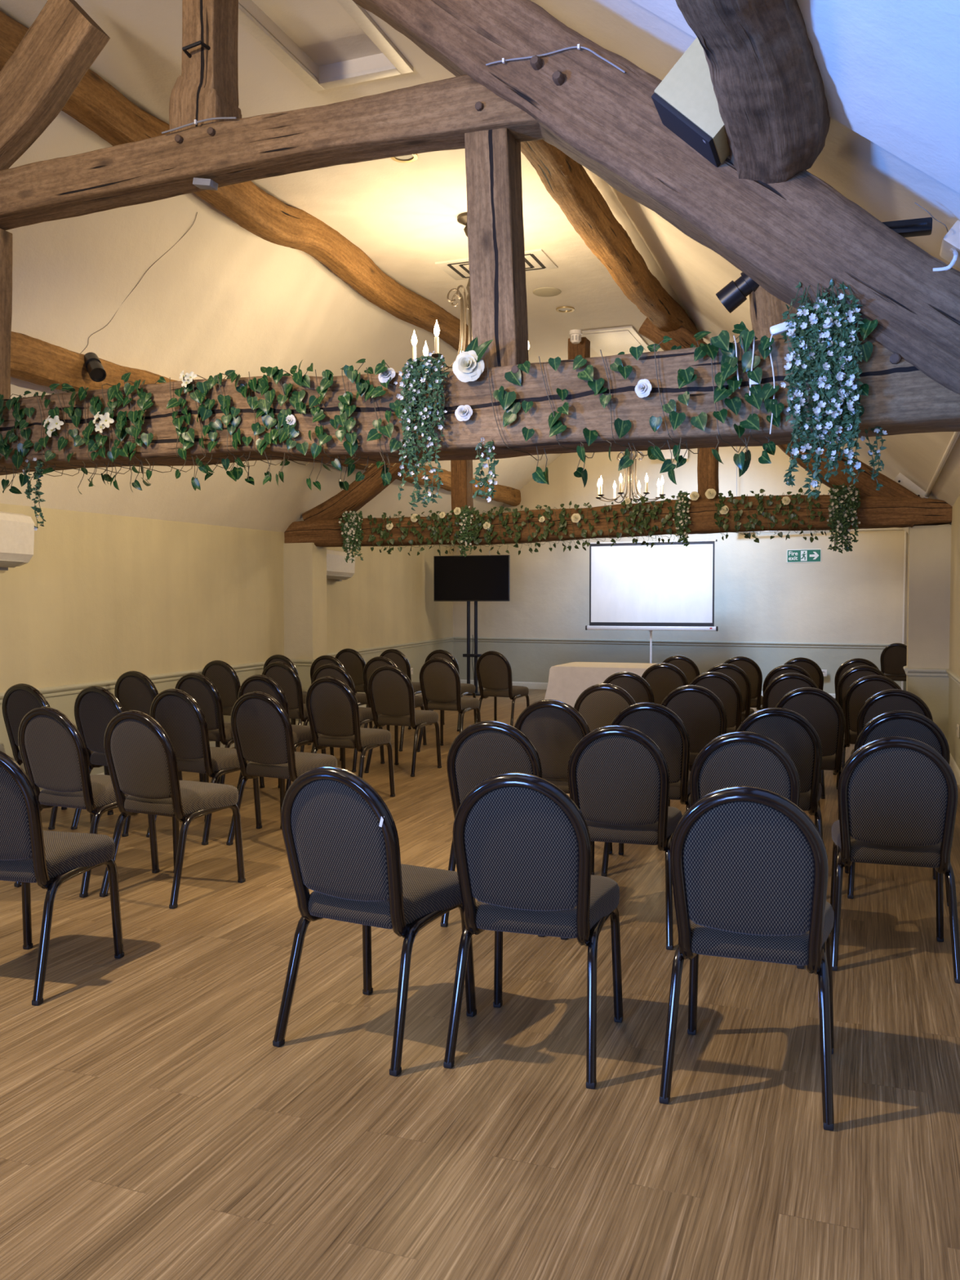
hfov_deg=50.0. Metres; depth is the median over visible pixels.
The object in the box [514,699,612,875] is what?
banquet chair
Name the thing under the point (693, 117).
grille
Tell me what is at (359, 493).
rafter
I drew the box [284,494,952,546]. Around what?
tie beam
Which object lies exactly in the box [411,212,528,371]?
chandelier
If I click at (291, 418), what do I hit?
rose
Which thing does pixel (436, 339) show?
candle
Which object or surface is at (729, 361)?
ivy garland
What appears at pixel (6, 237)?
post
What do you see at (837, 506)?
bunch
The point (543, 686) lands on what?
baseboard
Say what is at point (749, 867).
banquet chair
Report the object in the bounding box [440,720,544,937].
banquet chair
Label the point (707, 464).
post
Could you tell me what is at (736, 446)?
cable
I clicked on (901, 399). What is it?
tie beam
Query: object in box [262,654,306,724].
banquet chair
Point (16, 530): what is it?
air conditioner
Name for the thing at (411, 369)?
bunch
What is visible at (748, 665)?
banquet chair
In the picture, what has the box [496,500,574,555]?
ivy garland
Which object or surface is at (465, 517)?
bunch
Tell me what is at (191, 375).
open flower
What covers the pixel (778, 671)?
banquet chair
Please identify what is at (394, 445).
ivy garland
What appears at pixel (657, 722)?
banquet chair
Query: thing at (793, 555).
exit sign
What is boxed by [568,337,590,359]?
post
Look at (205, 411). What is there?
ivy garland
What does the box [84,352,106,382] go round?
spotlight
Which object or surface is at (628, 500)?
rose
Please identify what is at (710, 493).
rose
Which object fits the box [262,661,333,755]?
banquet chair
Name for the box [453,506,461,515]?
rose
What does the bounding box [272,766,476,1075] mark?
banquet chair
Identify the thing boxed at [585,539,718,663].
projection screen
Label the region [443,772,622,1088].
banquet chair
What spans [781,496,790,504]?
rose
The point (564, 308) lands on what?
recessed light
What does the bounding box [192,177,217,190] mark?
clamp
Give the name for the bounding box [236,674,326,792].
banquet chair
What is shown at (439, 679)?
banquet chair
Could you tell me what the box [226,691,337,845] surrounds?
banquet chair
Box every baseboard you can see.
[40,693,422,791]
[460,679,835,697]
[949,753,959,788]
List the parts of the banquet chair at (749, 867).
leg, leg, backrest, frame, seat, leg, leg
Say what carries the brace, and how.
attached to the tie beam at (901, 399)
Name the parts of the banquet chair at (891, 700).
backrest, frame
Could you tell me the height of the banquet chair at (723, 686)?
0.917 m
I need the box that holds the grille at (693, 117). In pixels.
[651,93,720,167]
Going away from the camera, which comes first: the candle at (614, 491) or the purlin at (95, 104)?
the purlin at (95, 104)
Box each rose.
[285,414,295,425]
[377,368,395,382]
[386,522,393,529]
[410,514,417,522]
[439,511,444,518]
[452,336,493,382]
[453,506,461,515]
[454,404,472,421]
[483,521,490,528]
[538,515,544,522]
[571,513,580,522]
[624,497,631,504]
[635,378,651,397]
[689,491,699,500]
[705,488,715,498]
[719,505,728,514]
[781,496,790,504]
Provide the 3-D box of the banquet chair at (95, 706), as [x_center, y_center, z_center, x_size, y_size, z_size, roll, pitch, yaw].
[-2.259,0.733,6.600,0.471,0.917,0.559,1,2,27]
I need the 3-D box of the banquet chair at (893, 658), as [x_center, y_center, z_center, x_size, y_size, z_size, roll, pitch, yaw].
[5.648,0.490,13.941,0.471,0.917,0.560,1,2,23]
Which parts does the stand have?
plate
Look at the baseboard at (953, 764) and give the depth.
8.34 m
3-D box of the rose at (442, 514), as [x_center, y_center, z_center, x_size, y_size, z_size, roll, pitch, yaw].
[-0.402,-1.319,10.870,0.071,0.067,0.030,1,2,21]
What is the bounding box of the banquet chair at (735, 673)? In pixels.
[706,663,754,722]
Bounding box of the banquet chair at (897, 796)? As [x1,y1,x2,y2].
[830,736,959,983]
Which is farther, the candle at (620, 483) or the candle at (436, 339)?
the candle at (620, 483)
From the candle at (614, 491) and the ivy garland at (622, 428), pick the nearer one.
the ivy garland at (622, 428)
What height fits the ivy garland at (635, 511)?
0.520 m
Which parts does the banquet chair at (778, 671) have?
backrest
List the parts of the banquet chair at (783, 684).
backrest, frame, leg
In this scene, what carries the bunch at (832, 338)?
attached to the tie beam at (901, 399)
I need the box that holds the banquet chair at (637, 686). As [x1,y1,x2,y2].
[602,671,654,703]
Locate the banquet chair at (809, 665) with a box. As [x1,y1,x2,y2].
[782,657,823,690]
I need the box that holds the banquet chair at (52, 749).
[13,706,159,897]
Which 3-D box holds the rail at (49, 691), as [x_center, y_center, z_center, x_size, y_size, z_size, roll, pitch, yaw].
[-2.873,0.317,8.515,0.630,0.141,19.906,1,2,16]
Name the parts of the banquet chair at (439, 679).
leg, backrest, frame, leg, seat, leg, leg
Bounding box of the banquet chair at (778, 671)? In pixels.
[762,664,813,693]
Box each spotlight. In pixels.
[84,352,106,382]
[715,271,759,312]
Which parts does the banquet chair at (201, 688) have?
backrest, frame, leg, seat, leg, leg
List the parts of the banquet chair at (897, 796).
leg, leg, seat, backrest, frame, leg, leg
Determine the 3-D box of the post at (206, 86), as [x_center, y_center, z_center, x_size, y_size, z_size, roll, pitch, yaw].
[-1.268,-2.639,4.697,0.257,0.746,0.274,1,2,21]
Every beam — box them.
[0,74,545,230]
[0,332,959,475]
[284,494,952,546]
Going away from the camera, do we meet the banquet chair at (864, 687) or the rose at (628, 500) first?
the banquet chair at (864, 687)
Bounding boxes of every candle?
[412,346,416,360]
[434,336,439,353]
[597,487,599,497]
[600,484,602,494]
[613,488,615,498]
[619,482,622,492]
[645,482,648,492]
[657,487,659,497]
[661,484,663,493]
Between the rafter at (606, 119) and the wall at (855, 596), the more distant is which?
the wall at (855, 596)
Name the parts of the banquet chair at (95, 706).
leg, backrest, seat, frame, leg, leg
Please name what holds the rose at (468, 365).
attached to the tie beam at (901, 399)
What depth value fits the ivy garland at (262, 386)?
4.45 m
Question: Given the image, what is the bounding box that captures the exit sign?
[786,548,821,562]
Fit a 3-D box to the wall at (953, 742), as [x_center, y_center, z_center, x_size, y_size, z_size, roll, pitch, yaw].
[2.929,-0.043,5.817,0.001,2.520,18.950,1,2,21]
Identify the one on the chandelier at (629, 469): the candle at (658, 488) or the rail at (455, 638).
the candle at (658, 488)
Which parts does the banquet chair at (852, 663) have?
backrest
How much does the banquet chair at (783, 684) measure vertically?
0.917 m
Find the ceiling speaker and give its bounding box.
[533,287,560,297]
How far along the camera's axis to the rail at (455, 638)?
16.21 m
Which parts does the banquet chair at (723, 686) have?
backrest, frame, seat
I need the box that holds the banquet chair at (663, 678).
[641,662,688,704]
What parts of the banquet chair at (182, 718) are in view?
leg, backrest, frame, leg, seat, leg, leg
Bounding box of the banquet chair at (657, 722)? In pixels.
[600,702,691,876]
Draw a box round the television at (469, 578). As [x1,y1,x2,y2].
[433,555,510,601]
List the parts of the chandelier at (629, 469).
bulb, arm, arm, arm, arm, arm, arm, bulb, arm, arm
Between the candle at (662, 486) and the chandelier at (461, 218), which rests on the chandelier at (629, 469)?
the candle at (662, 486)
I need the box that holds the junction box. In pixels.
[893,472,925,497]
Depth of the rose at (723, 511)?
9.84 m
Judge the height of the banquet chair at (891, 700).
0.917 m
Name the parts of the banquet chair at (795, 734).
backrest, seat, leg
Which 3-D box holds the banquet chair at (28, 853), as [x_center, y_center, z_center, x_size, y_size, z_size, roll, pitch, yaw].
[-1.720,0.822,3.917,0.471,0.917,0.559,0,2,15]
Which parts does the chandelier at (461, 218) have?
bulb, bulb, bulb, arm, arm, arm, arm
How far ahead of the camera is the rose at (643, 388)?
3.87 m
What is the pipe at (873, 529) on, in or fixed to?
attached to the wall at (855, 596)
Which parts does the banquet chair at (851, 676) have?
backrest, frame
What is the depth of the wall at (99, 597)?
8.99 m
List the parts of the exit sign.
door panel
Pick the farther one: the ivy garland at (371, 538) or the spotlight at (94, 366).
the ivy garland at (371, 538)
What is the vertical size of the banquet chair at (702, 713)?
0.917 m
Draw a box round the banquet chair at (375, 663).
[362,656,426,751]
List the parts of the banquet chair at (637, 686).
backrest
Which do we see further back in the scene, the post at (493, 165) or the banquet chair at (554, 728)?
the banquet chair at (554, 728)
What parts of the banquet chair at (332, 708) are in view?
leg, backrest, frame, leg, seat, leg, leg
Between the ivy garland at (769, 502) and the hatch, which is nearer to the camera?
the ivy garland at (769, 502)
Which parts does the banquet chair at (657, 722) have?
leg, leg, backrest, frame, seat, leg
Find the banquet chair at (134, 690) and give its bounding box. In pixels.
[114,671,203,782]
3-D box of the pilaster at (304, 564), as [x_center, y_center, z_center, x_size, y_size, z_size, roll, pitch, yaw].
[-2.014,-0.034,11.707,0.443,2.112,0.320,1,2,21]
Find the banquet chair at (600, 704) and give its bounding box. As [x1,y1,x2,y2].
[573,683,635,731]
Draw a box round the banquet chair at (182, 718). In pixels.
[146,688,262,844]
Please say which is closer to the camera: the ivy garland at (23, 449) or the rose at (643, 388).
the rose at (643, 388)
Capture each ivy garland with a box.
[0,391,79,493]
[33,382,129,493]
[78,372,192,492]
[166,369,282,490]
[246,360,333,490]
[308,358,395,490]
[364,359,426,486]
[367,510,432,555]
[426,506,505,555]
[486,360,549,484]
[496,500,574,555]
[521,355,604,487]
[569,502,622,550]
[594,335,675,471]
[613,495,675,548]
[647,331,718,484]
[710,320,784,476]
[714,488,767,542]
[760,487,826,542]
[841,318,878,439]
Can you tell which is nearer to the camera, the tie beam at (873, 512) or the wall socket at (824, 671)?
the tie beam at (873, 512)
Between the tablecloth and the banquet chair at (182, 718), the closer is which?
the banquet chair at (182, 718)
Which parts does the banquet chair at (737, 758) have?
backrest, frame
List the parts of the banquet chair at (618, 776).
leg, backrest, frame, seat, leg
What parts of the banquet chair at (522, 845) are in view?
leg, leg, backrest, frame, seat, leg, leg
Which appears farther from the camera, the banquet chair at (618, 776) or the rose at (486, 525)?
the rose at (486, 525)
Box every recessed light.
[391,154,417,162]
[555,306,574,312]
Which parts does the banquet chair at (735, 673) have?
backrest, seat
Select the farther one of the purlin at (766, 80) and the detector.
the detector
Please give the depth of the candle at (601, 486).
13.66 m
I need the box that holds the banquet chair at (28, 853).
[0,751,124,1005]
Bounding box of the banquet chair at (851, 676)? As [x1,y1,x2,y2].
[832,665,886,774]
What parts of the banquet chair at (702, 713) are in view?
backrest, seat, frame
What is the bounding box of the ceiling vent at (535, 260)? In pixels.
[435,248,557,280]
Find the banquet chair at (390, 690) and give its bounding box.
[364,665,441,777]
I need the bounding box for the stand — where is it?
[462,601,481,695]
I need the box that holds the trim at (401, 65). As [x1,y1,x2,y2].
[238,0,413,91]
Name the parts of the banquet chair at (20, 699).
backrest, frame, leg, seat, leg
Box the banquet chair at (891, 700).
[850,688,933,755]
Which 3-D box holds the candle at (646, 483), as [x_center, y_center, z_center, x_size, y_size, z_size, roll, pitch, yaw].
[2.170,-1.984,13.414,0.031,0.138,0.031,0,2,2]
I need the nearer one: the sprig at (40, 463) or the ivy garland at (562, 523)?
the sprig at (40, 463)
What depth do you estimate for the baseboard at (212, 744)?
10.08 m
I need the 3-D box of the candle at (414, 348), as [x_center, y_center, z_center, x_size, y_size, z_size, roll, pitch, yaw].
[-0.499,-2.164,7.830,0.031,0.138,0.031,0,2,12]
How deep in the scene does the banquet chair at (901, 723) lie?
4.86 m
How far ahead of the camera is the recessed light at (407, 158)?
6.83 m
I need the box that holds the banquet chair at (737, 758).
[689,731,804,968]
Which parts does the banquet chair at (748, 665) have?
backrest, seat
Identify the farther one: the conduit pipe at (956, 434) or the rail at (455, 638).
the rail at (455, 638)
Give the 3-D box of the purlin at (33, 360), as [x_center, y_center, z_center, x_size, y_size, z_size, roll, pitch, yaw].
[-1.274,-2.046,11.447,0.395,0.719,13.764,1,2,17]
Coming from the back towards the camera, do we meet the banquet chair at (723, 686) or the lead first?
the banquet chair at (723, 686)
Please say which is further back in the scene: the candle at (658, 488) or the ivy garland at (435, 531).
the candle at (658, 488)
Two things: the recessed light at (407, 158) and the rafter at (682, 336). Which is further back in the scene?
the rafter at (682, 336)
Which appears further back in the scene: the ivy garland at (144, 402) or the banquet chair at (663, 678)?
the banquet chair at (663, 678)
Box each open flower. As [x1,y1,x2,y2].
[43,415,63,436]
[93,411,114,432]
[179,369,196,386]
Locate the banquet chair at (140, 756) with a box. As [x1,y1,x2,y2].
[99,710,245,909]
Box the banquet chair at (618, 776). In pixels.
[560,724,682,950]
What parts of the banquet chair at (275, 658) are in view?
backrest, frame, seat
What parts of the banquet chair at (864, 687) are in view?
leg, seat, backrest, frame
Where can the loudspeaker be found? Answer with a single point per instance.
(685, 101)
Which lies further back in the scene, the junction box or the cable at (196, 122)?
the junction box
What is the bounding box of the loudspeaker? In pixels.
[651,37,729,167]
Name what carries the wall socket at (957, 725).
attached to the wall at (953, 742)
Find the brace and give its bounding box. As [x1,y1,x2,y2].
[749,285,809,340]
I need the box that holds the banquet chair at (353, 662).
[334,648,368,707]
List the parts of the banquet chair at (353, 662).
backrest, frame, seat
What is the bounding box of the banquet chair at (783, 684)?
[762,673,825,799]
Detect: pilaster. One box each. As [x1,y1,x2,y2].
[283,542,327,720]
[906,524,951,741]
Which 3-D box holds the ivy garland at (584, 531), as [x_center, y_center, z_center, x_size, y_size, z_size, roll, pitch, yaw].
[1.214,-1.152,10.460,0.542,0.489,0.400,1,2,21]
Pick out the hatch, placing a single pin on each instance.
(615, 340)
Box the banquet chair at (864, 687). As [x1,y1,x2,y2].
[836,675,902,789]
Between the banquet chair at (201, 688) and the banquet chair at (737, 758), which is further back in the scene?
the banquet chair at (201, 688)
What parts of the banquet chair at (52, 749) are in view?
backrest, frame, seat, leg, leg, leg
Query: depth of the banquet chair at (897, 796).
3.93 m
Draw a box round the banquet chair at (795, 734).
[736,707,822,839]
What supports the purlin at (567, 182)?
attached to the rafter at (682, 336)
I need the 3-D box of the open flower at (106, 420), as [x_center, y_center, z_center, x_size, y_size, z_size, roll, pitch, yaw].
[-1.741,-1.004,4.739,0.112,0.100,0.042,1,2,21]
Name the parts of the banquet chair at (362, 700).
backrest, frame, seat, leg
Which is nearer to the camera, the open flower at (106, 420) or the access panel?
the open flower at (106, 420)
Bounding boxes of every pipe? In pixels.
[733,528,906,689]
[923,431,959,498]
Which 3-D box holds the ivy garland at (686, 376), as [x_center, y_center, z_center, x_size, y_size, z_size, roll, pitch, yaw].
[0.781,-0.887,4.002,0.257,0.591,0.436,0,2,9]
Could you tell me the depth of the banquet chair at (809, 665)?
9.86 m
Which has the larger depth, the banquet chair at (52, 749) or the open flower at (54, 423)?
the banquet chair at (52, 749)
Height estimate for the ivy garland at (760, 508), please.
0.517 m
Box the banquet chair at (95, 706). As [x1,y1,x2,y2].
[71,685,182,836]
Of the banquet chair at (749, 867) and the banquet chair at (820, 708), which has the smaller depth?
the banquet chair at (749, 867)
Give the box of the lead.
[733,320,793,434]
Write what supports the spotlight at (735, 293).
attached to the brace
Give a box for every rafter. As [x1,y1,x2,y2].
[0,0,110,170]
[302,462,416,520]
[352,0,959,394]
[638,317,920,527]
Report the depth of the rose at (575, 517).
10.36 m
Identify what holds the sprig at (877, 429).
hanging from the tie beam at (901, 399)
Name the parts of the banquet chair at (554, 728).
backrest, frame, seat, leg, leg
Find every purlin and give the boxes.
[0,10,468,352]
[10,331,520,506]
[520,139,703,341]
[675,0,830,183]
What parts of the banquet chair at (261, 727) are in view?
leg, backrest, frame, leg, seat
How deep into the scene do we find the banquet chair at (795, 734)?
4.99 m
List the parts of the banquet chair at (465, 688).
backrest, frame, leg, seat, leg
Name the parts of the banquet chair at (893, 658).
seat, backrest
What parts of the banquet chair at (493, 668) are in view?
leg, backrest, frame, leg, seat, leg, leg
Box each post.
[0,228,12,399]
[168,0,241,133]
[450,459,473,515]
[464,128,528,368]
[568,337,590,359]
[697,447,719,498]
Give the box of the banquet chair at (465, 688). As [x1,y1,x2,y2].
[424,649,476,731]
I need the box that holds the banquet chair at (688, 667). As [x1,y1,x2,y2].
[662,655,700,684]
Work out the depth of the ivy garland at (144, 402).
4.75 m
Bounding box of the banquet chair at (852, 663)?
[834,657,878,700]
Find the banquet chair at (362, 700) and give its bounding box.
[307,655,373,745]
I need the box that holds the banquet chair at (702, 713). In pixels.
[660,684,727,806]
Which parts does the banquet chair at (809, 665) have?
backrest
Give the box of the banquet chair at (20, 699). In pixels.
[1,683,113,830]
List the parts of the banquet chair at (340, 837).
leg, backrest, frame, leg, seat, leg, leg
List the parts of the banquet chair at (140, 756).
leg, backrest, frame, leg, seat, leg, leg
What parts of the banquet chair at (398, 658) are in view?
backrest, frame, leg, seat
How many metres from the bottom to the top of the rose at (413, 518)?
0.088 m
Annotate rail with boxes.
[0,636,453,703]
[453,636,906,648]
[903,666,959,686]
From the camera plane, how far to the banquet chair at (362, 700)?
10.36 m
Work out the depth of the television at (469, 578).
16.26 m
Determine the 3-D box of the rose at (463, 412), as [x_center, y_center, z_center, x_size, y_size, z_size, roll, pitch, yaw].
[-0.068,-0.912,4.135,0.074,0.068,0.035,1,2,21]
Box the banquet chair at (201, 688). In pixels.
[174,672,264,787]
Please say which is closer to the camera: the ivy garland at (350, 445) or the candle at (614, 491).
the ivy garland at (350, 445)
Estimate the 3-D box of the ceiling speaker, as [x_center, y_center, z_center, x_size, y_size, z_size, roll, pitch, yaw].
[0.632,-3.294,9.742,0.268,0.022,0.268,1,2,21]
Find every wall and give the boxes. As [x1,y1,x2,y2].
[0,503,453,790]
[453,444,908,693]
[944,494,959,769]
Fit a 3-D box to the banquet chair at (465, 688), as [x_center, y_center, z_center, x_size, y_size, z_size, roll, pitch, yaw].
[-0.348,0.558,11.870,0.471,0.917,0.560,1,2,24]
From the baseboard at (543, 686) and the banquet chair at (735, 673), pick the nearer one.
the banquet chair at (735, 673)
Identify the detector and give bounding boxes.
[568,328,582,343]
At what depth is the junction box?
9.61 m
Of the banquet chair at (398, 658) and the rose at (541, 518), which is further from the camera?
the banquet chair at (398, 658)
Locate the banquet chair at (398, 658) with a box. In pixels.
[379,648,431,729]
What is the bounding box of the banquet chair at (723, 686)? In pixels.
[688,671,742,771]
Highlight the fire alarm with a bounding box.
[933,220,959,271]
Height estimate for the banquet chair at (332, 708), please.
0.917 m
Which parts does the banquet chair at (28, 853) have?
backrest, leg, frame, seat, leg, leg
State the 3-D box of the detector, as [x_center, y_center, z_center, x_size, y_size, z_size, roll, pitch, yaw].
[0.947,-2.995,10.183,0.130,0.119,0.130,1,2,21]
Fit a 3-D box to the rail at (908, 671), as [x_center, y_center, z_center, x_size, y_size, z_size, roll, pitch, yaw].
[2.754,0.397,5.898,0.375,0.090,18.950,1,2,21]
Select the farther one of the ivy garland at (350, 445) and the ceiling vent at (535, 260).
the ceiling vent at (535, 260)
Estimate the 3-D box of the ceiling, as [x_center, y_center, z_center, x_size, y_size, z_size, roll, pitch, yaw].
[-0.410,-2.094,7.623,7.570,2.410,20.100,1,2,21]
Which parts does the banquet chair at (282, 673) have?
backrest, frame, leg, seat, leg, leg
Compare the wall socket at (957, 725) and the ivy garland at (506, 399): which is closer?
the ivy garland at (506, 399)
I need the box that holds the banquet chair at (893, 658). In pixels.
[880,643,906,680]
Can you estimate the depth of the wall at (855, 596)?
15.91 m
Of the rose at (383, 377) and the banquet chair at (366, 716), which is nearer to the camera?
the rose at (383, 377)
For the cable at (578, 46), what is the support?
attached to the rafter at (606, 119)
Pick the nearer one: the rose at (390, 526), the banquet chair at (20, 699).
the banquet chair at (20, 699)
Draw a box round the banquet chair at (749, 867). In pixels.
[658,786,834,1130]
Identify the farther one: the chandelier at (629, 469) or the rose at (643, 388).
the chandelier at (629, 469)
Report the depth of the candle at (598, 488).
13.99 m
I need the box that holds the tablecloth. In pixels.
[544,662,656,707]
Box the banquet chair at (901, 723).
[844,710,950,906]
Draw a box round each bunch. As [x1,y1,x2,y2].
[338,509,364,562]
[394,351,449,511]
[457,505,475,556]
[672,490,691,546]
[780,279,865,498]
[826,483,861,553]
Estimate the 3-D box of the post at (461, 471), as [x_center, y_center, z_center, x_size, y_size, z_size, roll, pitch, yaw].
[-0.188,-1.909,10.968,0.192,1.179,0.228,1,2,21]
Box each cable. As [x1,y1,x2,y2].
[161,116,236,133]
[485,44,625,72]
[736,446,737,496]
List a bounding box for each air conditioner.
[0,511,34,570]
[326,549,355,581]
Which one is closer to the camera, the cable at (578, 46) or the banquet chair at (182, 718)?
the cable at (578, 46)
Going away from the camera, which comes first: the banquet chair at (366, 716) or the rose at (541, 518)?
the banquet chair at (366, 716)
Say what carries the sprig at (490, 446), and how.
hanging from the tie beam at (901, 399)
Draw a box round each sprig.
[22,457,45,530]
[469,437,499,502]
[860,426,887,490]
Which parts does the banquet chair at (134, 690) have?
backrest, frame, leg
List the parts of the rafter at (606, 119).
steel bracket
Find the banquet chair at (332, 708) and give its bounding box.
[305,675,395,796]
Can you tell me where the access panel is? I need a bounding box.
[660,448,688,458]
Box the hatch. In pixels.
[581,325,650,355]
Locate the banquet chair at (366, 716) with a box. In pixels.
[311,663,384,772]
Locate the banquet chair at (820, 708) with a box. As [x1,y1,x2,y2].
[774,687,844,819]
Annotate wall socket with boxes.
[821,669,826,676]
[956,724,959,737]
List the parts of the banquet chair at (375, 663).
backrest, frame, leg, seat, leg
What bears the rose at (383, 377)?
attached to the tie beam at (901, 399)
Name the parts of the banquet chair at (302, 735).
leg, backrest, frame, leg, seat, leg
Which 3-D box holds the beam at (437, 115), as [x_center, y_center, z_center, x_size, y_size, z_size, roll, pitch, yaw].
[-1.244,-2.178,4.695,3.485,0.265,0.216,1,2,21]
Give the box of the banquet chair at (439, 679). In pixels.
[416,657,480,751]
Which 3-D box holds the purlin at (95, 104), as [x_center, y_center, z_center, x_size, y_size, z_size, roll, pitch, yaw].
[-1.270,-3.115,8.122,0.234,0.382,8.001,1,2,21]
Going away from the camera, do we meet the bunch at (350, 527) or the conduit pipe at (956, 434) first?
the conduit pipe at (956, 434)
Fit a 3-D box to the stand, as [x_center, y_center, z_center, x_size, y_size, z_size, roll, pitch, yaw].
[-0.124,-0.025,16.404,0.750,1.782,0.450,1,2,18]
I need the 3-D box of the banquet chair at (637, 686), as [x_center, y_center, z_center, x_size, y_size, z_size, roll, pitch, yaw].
[1.163,0.688,7.976,0.471,0.917,0.560,1,2,17]
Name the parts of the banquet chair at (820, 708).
frame, backrest, seat, leg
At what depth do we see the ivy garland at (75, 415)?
4.87 m
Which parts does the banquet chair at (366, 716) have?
backrest, frame, leg, seat, leg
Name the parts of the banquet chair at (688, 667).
backrest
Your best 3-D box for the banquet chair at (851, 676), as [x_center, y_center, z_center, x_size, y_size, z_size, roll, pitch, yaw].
[3.246,0.662,8.755,0.471,0.917,0.560,1,2,17]
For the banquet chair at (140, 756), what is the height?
0.917 m
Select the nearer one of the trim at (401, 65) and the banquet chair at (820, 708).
the trim at (401, 65)
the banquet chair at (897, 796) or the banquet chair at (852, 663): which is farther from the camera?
the banquet chair at (852, 663)
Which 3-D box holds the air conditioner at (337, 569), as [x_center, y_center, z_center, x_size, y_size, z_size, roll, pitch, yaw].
[-1.813,-0.912,12.621,0.247,0.368,0.966,0,2,13]
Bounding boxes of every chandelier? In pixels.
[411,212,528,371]
[595,451,665,502]
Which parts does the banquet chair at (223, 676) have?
backrest, frame, seat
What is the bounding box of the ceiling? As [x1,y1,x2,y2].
[0,0,959,546]
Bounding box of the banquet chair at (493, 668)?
[475,650,529,726]
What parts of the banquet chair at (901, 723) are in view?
leg, frame, backrest, leg, leg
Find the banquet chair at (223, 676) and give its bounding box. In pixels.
[201,660,240,748]
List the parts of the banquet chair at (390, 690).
leg, backrest, frame, leg, seat, leg, leg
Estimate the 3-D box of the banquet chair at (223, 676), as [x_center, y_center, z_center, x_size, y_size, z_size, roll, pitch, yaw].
[-2.272,0.634,9.593,0.471,0.917,0.560,1,2,26]
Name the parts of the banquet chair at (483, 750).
leg, backrest, frame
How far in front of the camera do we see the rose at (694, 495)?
9.93 m
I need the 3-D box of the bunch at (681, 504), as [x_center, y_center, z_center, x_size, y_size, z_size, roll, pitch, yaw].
[1.949,-1.174,9.967,0.176,0.551,0.138,0,2,-13]
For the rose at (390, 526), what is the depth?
11.08 m
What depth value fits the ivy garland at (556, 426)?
3.99 m
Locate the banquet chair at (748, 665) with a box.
[723,656,763,710]
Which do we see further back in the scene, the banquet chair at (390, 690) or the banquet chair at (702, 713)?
the banquet chair at (390, 690)
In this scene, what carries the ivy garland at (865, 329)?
attached to the tie beam at (901, 399)
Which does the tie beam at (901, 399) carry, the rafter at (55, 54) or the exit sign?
the rafter at (55, 54)

